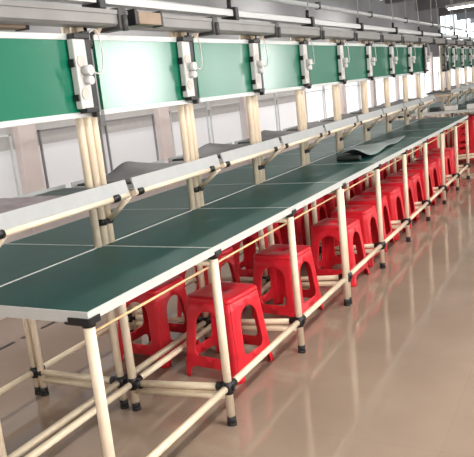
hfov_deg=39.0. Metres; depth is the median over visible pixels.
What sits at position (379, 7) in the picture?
frame
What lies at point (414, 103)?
shelf
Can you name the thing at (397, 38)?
cable trunking
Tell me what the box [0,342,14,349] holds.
tape
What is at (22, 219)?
shelf
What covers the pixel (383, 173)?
plastic stool
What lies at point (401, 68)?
board
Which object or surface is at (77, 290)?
workbench
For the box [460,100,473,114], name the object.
workbench
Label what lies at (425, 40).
cable trunking
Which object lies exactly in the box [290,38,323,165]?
upright post
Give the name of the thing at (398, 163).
plastic stool
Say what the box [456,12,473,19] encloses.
trim
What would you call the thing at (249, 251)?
plastic stool
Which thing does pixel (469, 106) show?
carton
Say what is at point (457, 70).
upright post
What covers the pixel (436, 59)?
window
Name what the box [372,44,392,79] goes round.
board
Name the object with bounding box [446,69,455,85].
window
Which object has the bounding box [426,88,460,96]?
shelf
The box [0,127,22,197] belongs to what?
window
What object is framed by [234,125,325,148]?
shelf
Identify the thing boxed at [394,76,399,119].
pillar
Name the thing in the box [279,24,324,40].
cable trunking
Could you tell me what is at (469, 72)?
window
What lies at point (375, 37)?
cable trunking
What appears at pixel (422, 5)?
ceiling
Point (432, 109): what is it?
carton
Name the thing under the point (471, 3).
ceiling lamp
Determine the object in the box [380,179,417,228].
plastic stool
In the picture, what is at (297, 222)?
plastic stool
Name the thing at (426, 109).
carton
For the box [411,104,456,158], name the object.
workbench
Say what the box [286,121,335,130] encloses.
mat
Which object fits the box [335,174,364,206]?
plastic stool
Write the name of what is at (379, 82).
window
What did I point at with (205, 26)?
cable tray
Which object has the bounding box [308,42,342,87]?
board
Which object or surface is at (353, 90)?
window
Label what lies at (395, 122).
workbench
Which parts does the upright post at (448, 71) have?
power strip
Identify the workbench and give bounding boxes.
[0,243,119,456]
[0,245,227,456]
[8,208,205,408]
[108,207,299,426]
[112,183,265,339]
[182,165,300,293]
[200,182,345,353]
[237,152,335,252]
[260,162,381,305]
[277,141,363,154]
[308,148,407,268]
[310,132,386,208]
[342,137,428,241]
[343,125,404,175]
[359,119,421,163]
[370,128,444,220]
[391,121,457,203]
[397,108,441,160]
[408,115,470,190]
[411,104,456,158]
[422,101,464,117]
[432,98,472,116]
[440,106,473,159]
[444,96,472,116]
[451,103,473,146]
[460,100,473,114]
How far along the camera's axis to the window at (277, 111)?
8.41 m
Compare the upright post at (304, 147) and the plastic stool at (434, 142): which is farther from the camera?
the plastic stool at (434, 142)
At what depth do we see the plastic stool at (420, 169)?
6.49 m
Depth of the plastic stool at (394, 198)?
5.45 m
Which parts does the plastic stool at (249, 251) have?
panel, panel, panel, panel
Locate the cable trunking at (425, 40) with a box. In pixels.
[420,36,435,44]
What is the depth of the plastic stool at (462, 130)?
9.16 m
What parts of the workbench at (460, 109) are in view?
edge trim, cross rail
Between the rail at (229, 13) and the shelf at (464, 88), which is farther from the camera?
the shelf at (464, 88)
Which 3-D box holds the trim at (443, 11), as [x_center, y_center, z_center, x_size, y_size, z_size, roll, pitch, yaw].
[8.489,-5.609,15.506,7.400,0.280,0.240,0,13,28]
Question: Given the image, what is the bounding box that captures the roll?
[337,155,360,161]
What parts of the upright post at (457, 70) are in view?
power strip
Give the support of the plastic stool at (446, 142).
on the floor
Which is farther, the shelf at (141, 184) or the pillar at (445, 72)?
the pillar at (445, 72)
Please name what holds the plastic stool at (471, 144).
on the plastic stool at (462, 130)
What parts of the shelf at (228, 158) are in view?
rail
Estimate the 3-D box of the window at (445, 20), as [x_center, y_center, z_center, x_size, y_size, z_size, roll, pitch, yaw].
[5.763,-5.479,18.420,0.085,0.950,2.266,0,13,28]
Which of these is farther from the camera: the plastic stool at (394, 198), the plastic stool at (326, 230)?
the plastic stool at (394, 198)
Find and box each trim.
[385,0,411,3]
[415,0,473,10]
[438,6,473,15]
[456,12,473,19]
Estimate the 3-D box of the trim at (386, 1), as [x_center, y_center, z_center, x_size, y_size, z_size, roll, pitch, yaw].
[6.118,-4.423,11.033,7.400,0.280,0.240,0,13,28]
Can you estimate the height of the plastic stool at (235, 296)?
0.395 m
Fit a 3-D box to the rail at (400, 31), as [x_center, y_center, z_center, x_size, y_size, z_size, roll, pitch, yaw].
[1.756,-2.630,6.960,0.090,1.216,1.246,0,13,28]
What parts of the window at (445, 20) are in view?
frame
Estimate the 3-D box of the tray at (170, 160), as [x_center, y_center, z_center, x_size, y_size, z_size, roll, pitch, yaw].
[-0.055,-0.426,3.756,0.321,0.010,0.720,0,13,28]
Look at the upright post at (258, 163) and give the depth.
3.97 m
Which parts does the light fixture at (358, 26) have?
rail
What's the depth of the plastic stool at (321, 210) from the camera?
5.46 m
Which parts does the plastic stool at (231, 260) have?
panel, panel, seat, panel, panel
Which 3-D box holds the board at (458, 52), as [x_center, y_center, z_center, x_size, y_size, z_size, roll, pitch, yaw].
[3.228,-2.498,9.783,0.022,0.311,0.738,0,13,28]
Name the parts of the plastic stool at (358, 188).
panel, panel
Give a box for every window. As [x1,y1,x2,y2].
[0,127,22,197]
[35,66,159,188]
[168,97,243,155]
[257,90,296,130]
[306,85,341,121]
[345,80,371,113]
[375,77,395,104]
[399,75,415,98]
[420,62,431,97]
[433,56,444,89]
[440,15,452,38]
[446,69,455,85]
[452,14,464,46]
[459,68,464,82]
[465,19,473,37]
[467,67,471,81]
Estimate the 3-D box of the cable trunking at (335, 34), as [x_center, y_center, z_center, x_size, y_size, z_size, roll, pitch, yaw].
[0.734,-1.444,4.988,0.127,0.090,0.770,0,13,28]
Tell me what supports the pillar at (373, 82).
attached to the frame
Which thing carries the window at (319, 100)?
in the frame
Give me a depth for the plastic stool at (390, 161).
7.31 m
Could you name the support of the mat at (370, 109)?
on the shelf at (394, 109)
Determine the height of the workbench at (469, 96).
0.752 m
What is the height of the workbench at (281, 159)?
0.752 m
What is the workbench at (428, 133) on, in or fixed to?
on the floor
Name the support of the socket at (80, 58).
attached to the upright post at (88, 134)
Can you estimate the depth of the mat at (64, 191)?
2.67 m
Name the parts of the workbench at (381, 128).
leg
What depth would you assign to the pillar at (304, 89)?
9.16 m
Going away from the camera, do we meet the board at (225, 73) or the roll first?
the board at (225, 73)
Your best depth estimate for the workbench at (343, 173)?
4.08 m
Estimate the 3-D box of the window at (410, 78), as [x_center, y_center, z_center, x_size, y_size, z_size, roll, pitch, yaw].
[3.619,-3.149,14.277,0.044,1.000,1.550,0,13,28]
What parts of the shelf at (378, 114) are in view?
rail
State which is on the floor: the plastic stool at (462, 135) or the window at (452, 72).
the plastic stool at (462, 135)
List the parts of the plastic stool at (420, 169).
seat, panel, panel, panel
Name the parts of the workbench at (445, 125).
leg, edge trim, leg, rail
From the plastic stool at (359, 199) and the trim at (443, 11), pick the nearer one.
the plastic stool at (359, 199)
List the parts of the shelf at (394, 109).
rail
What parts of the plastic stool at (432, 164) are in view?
seat, panel, panel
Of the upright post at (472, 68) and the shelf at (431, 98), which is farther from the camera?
the upright post at (472, 68)
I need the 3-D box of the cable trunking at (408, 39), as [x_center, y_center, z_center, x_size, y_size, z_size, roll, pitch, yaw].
[1.776,-1.965,6.954,0.127,0.090,0.770,0,13,28]
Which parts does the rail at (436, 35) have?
rail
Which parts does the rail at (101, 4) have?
rail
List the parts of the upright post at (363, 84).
power strip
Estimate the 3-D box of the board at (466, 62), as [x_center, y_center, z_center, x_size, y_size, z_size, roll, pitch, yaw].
[3.576,-2.671,10.438,0.022,0.311,0.738,0,13,28]
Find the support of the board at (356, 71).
attached to the upright post at (363, 84)
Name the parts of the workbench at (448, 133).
leg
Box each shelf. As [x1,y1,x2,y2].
[0,180,129,239]
[71,154,220,195]
[168,137,281,167]
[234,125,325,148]
[283,116,357,134]
[320,109,383,124]
[349,103,404,116]
[372,99,420,110]
[393,95,434,104]
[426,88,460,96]
[437,85,469,92]
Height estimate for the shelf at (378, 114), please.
0.077 m
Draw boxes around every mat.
[0,196,61,212]
[35,187,94,195]
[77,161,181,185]
[173,143,251,160]
[238,130,298,143]
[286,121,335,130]
[324,113,364,120]
[350,107,386,113]
[375,102,404,107]
[395,98,419,101]
[428,90,450,93]
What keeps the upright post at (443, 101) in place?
on the workbench at (401, 116)
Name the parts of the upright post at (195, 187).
power strip, head arm, cord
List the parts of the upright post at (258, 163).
power strip, cord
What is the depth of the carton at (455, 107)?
8.96 m
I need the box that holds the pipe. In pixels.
[262,0,473,31]
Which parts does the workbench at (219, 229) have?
leg, rail, cross rail, edge trim, cross rail, leg, under rail, rail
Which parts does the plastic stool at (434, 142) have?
panel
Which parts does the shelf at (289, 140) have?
rail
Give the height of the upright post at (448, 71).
0.936 m
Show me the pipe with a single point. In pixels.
(317, 5)
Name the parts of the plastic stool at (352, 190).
panel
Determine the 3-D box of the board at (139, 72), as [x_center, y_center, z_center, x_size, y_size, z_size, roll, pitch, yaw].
[-0.386,-0.691,2.966,0.022,0.311,0.738,0,13,28]
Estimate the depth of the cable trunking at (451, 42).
9.07 m
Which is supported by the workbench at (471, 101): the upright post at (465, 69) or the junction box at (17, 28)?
the upright post at (465, 69)
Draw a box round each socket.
[77,55,84,66]
[82,88,89,99]
[184,54,189,63]
[187,80,192,89]
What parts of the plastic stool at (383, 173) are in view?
panel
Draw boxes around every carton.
[415,108,428,112]
[429,107,440,111]
[445,105,457,110]
[467,104,473,108]
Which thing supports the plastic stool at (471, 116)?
on the plastic stool at (471, 144)
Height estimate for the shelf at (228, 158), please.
0.077 m
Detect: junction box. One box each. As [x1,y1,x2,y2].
[0,24,29,31]
[126,8,163,27]
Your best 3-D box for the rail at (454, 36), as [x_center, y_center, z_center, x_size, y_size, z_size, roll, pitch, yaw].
[2.798,-3.151,8.927,0.090,1.216,1.246,0,13,28]
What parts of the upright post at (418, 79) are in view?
power strip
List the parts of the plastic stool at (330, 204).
panel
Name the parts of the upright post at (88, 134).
power strip, head arm, cord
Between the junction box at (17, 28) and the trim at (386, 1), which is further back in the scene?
the trim at (386, 1)
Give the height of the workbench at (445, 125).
0.752 m
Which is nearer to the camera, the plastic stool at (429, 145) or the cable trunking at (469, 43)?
the plastic stool at (429, 145)
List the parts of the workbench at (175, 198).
leg, leg, rail, cross rail, edge trim, leg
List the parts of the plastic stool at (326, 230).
panel, panel, seat, panel, panel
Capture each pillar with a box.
[12,124,51,233]
[154,107,177,189]
[240,96,251,162]
[304,89,309,143]
[339,84,348,131]
[370,80,377,121]
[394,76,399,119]
[414,74,417,117]
[429,52,434,116]
[444,71,447,98]
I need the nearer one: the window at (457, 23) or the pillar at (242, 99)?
the pillar at (242, 99)
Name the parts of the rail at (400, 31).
rail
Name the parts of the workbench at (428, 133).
leg, edge trim, cross rail, leg, rail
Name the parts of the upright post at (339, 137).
power strip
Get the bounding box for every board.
[0,31,100,127]
[92,35,192,114]
[192,38,259,101]
[260,40,306,93]
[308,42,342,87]
[344,43,370,82]
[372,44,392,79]
[394,45,410,76]
[412,45,423,74]
[441,47,453,69]
[455,47,462,68]
[464,47,469,67]
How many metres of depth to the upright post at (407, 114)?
7.25 m
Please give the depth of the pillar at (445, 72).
17.94 m
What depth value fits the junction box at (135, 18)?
2.73 m
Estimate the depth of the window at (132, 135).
5.41 m
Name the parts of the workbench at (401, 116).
edge trim, leg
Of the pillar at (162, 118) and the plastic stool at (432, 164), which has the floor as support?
the plastic stool at (432, 164)
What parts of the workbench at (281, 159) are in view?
leg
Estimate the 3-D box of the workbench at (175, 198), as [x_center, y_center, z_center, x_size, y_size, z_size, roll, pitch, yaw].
[-0.254,0.175,3.981,0.574,0.752,0.762,0,13,28]
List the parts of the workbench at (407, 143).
leg, edge trim, cross rail, leg, rail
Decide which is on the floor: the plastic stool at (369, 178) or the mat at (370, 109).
the plastic stool at (369, 178)
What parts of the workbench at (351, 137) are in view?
leg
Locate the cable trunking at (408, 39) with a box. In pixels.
[403,35,421,43]
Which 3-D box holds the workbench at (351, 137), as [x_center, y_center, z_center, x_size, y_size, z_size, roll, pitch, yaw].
[1.136,-0.520,6.603,0.574,0.752,0.762,0,13,28]
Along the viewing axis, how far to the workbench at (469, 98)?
11.28 m
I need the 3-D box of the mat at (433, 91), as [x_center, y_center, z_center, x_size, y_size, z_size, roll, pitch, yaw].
[2.834,-1.902,9.239,0.286,0.036,0.592,0,13,28]
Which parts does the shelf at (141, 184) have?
rail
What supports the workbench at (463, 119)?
on the floor
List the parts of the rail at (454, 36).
rail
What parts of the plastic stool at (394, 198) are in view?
seat, panel, panel, panel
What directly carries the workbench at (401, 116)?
on the floor
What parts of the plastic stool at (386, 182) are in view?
panel, seat, panel, panel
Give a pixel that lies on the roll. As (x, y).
(358, 157)
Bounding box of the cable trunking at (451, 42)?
[446,39,457,45]
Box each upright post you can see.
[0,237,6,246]
[61,27,130,247]
[168,32,220,209]
[239,35,280,184]
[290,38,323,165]
[328,39,356,151]
[358,41,381,140]
[381,42,402,131]
[400,43,419,124]
[414,43,431,119]
[439,45,453,109]
[447,45,459,105]
[455,45,468,103]
[464,46,473,100]
[471,67,473,97]
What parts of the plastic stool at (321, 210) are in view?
panel, panel, seat, panel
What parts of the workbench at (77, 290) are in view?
leg, rail, leg, edge trim, under rail, rail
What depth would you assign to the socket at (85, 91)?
2.52 m
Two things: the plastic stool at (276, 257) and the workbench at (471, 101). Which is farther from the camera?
the workbench at (471, 101)
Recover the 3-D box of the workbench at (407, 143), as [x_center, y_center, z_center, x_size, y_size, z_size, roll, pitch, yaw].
[1.281,-0.345,5.686,0.541,0.752,0.762,0,13,28]
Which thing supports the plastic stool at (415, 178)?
on the floor
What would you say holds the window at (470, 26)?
in the frame
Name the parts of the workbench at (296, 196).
leg, rail, cross rail, edge trim, cross rail, leg, under rail, rail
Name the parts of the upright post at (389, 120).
power strip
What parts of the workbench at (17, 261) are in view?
rail, edge trim, rail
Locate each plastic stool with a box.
[118,276,199,367]
[177,246,246,316]
[186,281,273,384]
[231,223,281,281]
[252,244,323,318]
[278,207,311,263]
[301,196,327,244]
[302,194,336,236]
[311,218,369,286]
[332,205,379,266]
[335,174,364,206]
[344,181,355,204]
[347,195,394,251]
[362,163,386,191]
[362,186,405,240]
[368,174,371,187]
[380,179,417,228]
[385,159,392,173]
[386,172,425,218]
[396,158,401,172]
[398,166,435,210]
[407,161,441,202]
[415,117,437,147]
[415,143,437,153]
[415,156,447,195]
[422,151,453,189]
[430,147,459,183]
[445,131,447,147]
[453,114,473,145]
[453,123,473,147]
[458,127,473,153]
[458,133,473,160]
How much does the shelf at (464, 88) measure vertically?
0.077 m
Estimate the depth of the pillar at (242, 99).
7.57 m
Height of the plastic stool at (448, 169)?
0.395 m
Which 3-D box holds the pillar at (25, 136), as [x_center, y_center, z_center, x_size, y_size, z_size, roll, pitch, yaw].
[-1.514,-0.347,4.744,0.220,1.720,0.170,0,13,28]
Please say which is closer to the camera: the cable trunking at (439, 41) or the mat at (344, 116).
the mat at (344, 116)
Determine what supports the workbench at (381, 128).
on the floor
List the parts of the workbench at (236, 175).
edge trim, cross rail, leg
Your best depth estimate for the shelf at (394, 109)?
6.26 m
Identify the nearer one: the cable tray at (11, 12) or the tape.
the cable tray at (11, 12)
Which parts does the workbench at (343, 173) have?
leg, cross rail, edge trim, leg, leg, under rail, rail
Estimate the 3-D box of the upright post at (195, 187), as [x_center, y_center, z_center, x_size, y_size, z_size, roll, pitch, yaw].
[-0.210,-0.556,3.306,0.171,0.936,0.249,0,13,28]
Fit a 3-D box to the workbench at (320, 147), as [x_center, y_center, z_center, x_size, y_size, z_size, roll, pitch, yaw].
[0.789,-0.346,5.947,0.574,0.752,0.762,0,13,28]
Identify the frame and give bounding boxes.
[0,0,471,243]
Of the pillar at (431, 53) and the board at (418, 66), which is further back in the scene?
the pillar at (431, 53)
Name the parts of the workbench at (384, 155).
leg, cross rail, edge trim, leg, under rail, rail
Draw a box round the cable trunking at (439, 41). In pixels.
[434,38,447,45]
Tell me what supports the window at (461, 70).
in the frame
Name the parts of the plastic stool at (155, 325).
panel, panel, seat, panel, panel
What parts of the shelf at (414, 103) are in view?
rail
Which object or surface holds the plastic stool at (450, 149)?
on the floor
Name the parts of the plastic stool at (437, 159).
seat, panel, panel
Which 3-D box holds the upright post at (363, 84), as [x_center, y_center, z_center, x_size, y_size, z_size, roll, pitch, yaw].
[1.180,-1.251,5.928,0.171,0.936,0.249,0,13,28]
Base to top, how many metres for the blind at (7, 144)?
0.535 m
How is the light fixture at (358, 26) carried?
hanging from the ceiling
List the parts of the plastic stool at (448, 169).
seat, panel, panel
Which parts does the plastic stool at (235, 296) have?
panel, panel, seat, panel, panel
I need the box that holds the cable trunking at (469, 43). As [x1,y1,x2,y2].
[466,40,473,46]
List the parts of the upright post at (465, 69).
power strip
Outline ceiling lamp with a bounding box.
[445,0,473,9]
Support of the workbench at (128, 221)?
on the floor
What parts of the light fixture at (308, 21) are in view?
rail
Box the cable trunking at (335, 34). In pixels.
[323,28,357,41]
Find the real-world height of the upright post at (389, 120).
0.936 m
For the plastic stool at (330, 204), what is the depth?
5.67 m
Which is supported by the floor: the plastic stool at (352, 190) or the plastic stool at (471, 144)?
the plastic stool at (352, 190)
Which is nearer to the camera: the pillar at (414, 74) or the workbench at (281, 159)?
the workbench at (281, 159)
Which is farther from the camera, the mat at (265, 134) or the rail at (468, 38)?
the rail at (468, 38)
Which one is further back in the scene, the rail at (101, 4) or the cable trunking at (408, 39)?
the cable trunking at (408, 39)
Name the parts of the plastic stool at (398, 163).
panel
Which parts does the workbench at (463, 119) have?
leg, edge trim, leg, leg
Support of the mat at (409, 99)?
on the shelf at (431, 98)
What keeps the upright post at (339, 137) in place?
on the workbench at (384, 155)
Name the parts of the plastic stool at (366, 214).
panel, seat, panel, panel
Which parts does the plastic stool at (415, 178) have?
seat, panel, panel, panel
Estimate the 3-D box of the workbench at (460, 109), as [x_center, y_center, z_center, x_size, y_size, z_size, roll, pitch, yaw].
[3.163,-1.285,9.235,0.541,0.752,0.741,0,13,28]
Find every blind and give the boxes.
[0,127,14,151]
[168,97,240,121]
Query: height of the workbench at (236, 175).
0.752 m
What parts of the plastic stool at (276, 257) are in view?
panel, panel, seat, panel, panel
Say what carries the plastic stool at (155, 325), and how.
on the floor
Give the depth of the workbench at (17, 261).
2.69 m
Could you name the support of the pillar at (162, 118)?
attached to the frame
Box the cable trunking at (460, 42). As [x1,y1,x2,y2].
[457,40,466,45]
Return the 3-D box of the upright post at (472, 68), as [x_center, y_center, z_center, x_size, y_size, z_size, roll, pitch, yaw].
[4.116,-2.719,11.468,0.170,0.936,0.173,0,13,28]
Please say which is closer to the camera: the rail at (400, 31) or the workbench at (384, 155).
the workbench at (384, 155)
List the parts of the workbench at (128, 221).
leg, leg, cross rail, rail, edge trim, leg, rail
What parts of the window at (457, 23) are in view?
frame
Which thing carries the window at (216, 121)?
in the frame
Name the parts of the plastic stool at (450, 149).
seat, panel, panel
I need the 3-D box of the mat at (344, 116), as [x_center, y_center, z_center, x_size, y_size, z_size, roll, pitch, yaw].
[0.958,-0.962,5.700,0.286,0.032,0.612,0,13,28]
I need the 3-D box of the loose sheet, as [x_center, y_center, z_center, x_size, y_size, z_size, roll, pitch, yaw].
[1.053,-0.677,5.351,0.324,0.070,1.292,0,13,26]
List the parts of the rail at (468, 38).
rail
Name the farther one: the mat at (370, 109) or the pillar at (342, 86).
the pillar at (342, 86)
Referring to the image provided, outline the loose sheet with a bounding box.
[338,136,404,154]
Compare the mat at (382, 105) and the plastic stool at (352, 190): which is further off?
the mat at (382, 105)
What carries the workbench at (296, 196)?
on the floor
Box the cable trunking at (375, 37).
[356,31,383,42]
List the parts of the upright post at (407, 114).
power strip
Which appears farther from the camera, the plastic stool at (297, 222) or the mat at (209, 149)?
the plastic stool at (297, 222)
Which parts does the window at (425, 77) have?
frame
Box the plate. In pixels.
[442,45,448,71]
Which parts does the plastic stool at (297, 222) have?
panel, panel, panel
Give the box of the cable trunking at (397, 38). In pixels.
[382,33,404,43]
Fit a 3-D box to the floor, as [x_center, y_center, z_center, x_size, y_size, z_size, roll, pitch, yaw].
[5.340,-1.198,9.801,7.600,0.100,28.500,0,13,28]
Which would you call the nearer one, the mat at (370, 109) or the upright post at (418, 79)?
the mat at (370, 109)
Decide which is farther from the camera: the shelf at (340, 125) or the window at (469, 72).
the window at (469, 72)
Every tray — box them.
[0,0,128,32]
[126,11,219,36]
[168,158,221,162]
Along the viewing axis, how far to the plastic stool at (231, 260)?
4.06 m
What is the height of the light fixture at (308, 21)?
1.216 m
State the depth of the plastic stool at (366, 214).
4.77 m
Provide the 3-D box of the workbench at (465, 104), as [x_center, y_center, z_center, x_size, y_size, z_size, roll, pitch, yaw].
[3.506,-1.456,9.882,0.541,0.752,0.762,0,13,28]
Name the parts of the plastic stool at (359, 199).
panel, seat, panel, panel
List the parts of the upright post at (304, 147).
power strip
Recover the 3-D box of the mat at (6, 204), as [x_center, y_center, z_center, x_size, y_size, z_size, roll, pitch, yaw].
[-0.791,-0.084,2.390,0.286,0.029,0.412,0,13,28]
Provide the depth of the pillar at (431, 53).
16.42 m
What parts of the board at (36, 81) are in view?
panel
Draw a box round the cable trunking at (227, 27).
[218,19,280,38]
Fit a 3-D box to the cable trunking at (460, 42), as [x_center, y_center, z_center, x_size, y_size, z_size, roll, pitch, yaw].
[3.167,-2.660,9.576,0.127,0.090,0.770,0,13,28]
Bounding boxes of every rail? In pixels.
[36,0,105,8]
[105,0,238,19]
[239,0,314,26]
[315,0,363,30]
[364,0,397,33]
[398,0,423,36]
[423,2,442,37]
[443,0,457,39]
[458,1,470,40]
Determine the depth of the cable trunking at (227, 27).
3.67 m
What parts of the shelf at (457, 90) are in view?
rail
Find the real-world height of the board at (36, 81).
0.311 m
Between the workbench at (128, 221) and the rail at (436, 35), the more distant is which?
the rail at (436, 35)
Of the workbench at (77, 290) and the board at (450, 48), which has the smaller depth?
the workbench at (77, 290)
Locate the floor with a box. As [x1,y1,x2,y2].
[0,112,473,456]
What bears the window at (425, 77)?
in the frame
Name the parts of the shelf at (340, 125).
rail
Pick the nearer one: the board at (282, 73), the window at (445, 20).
the board at (282, 73)

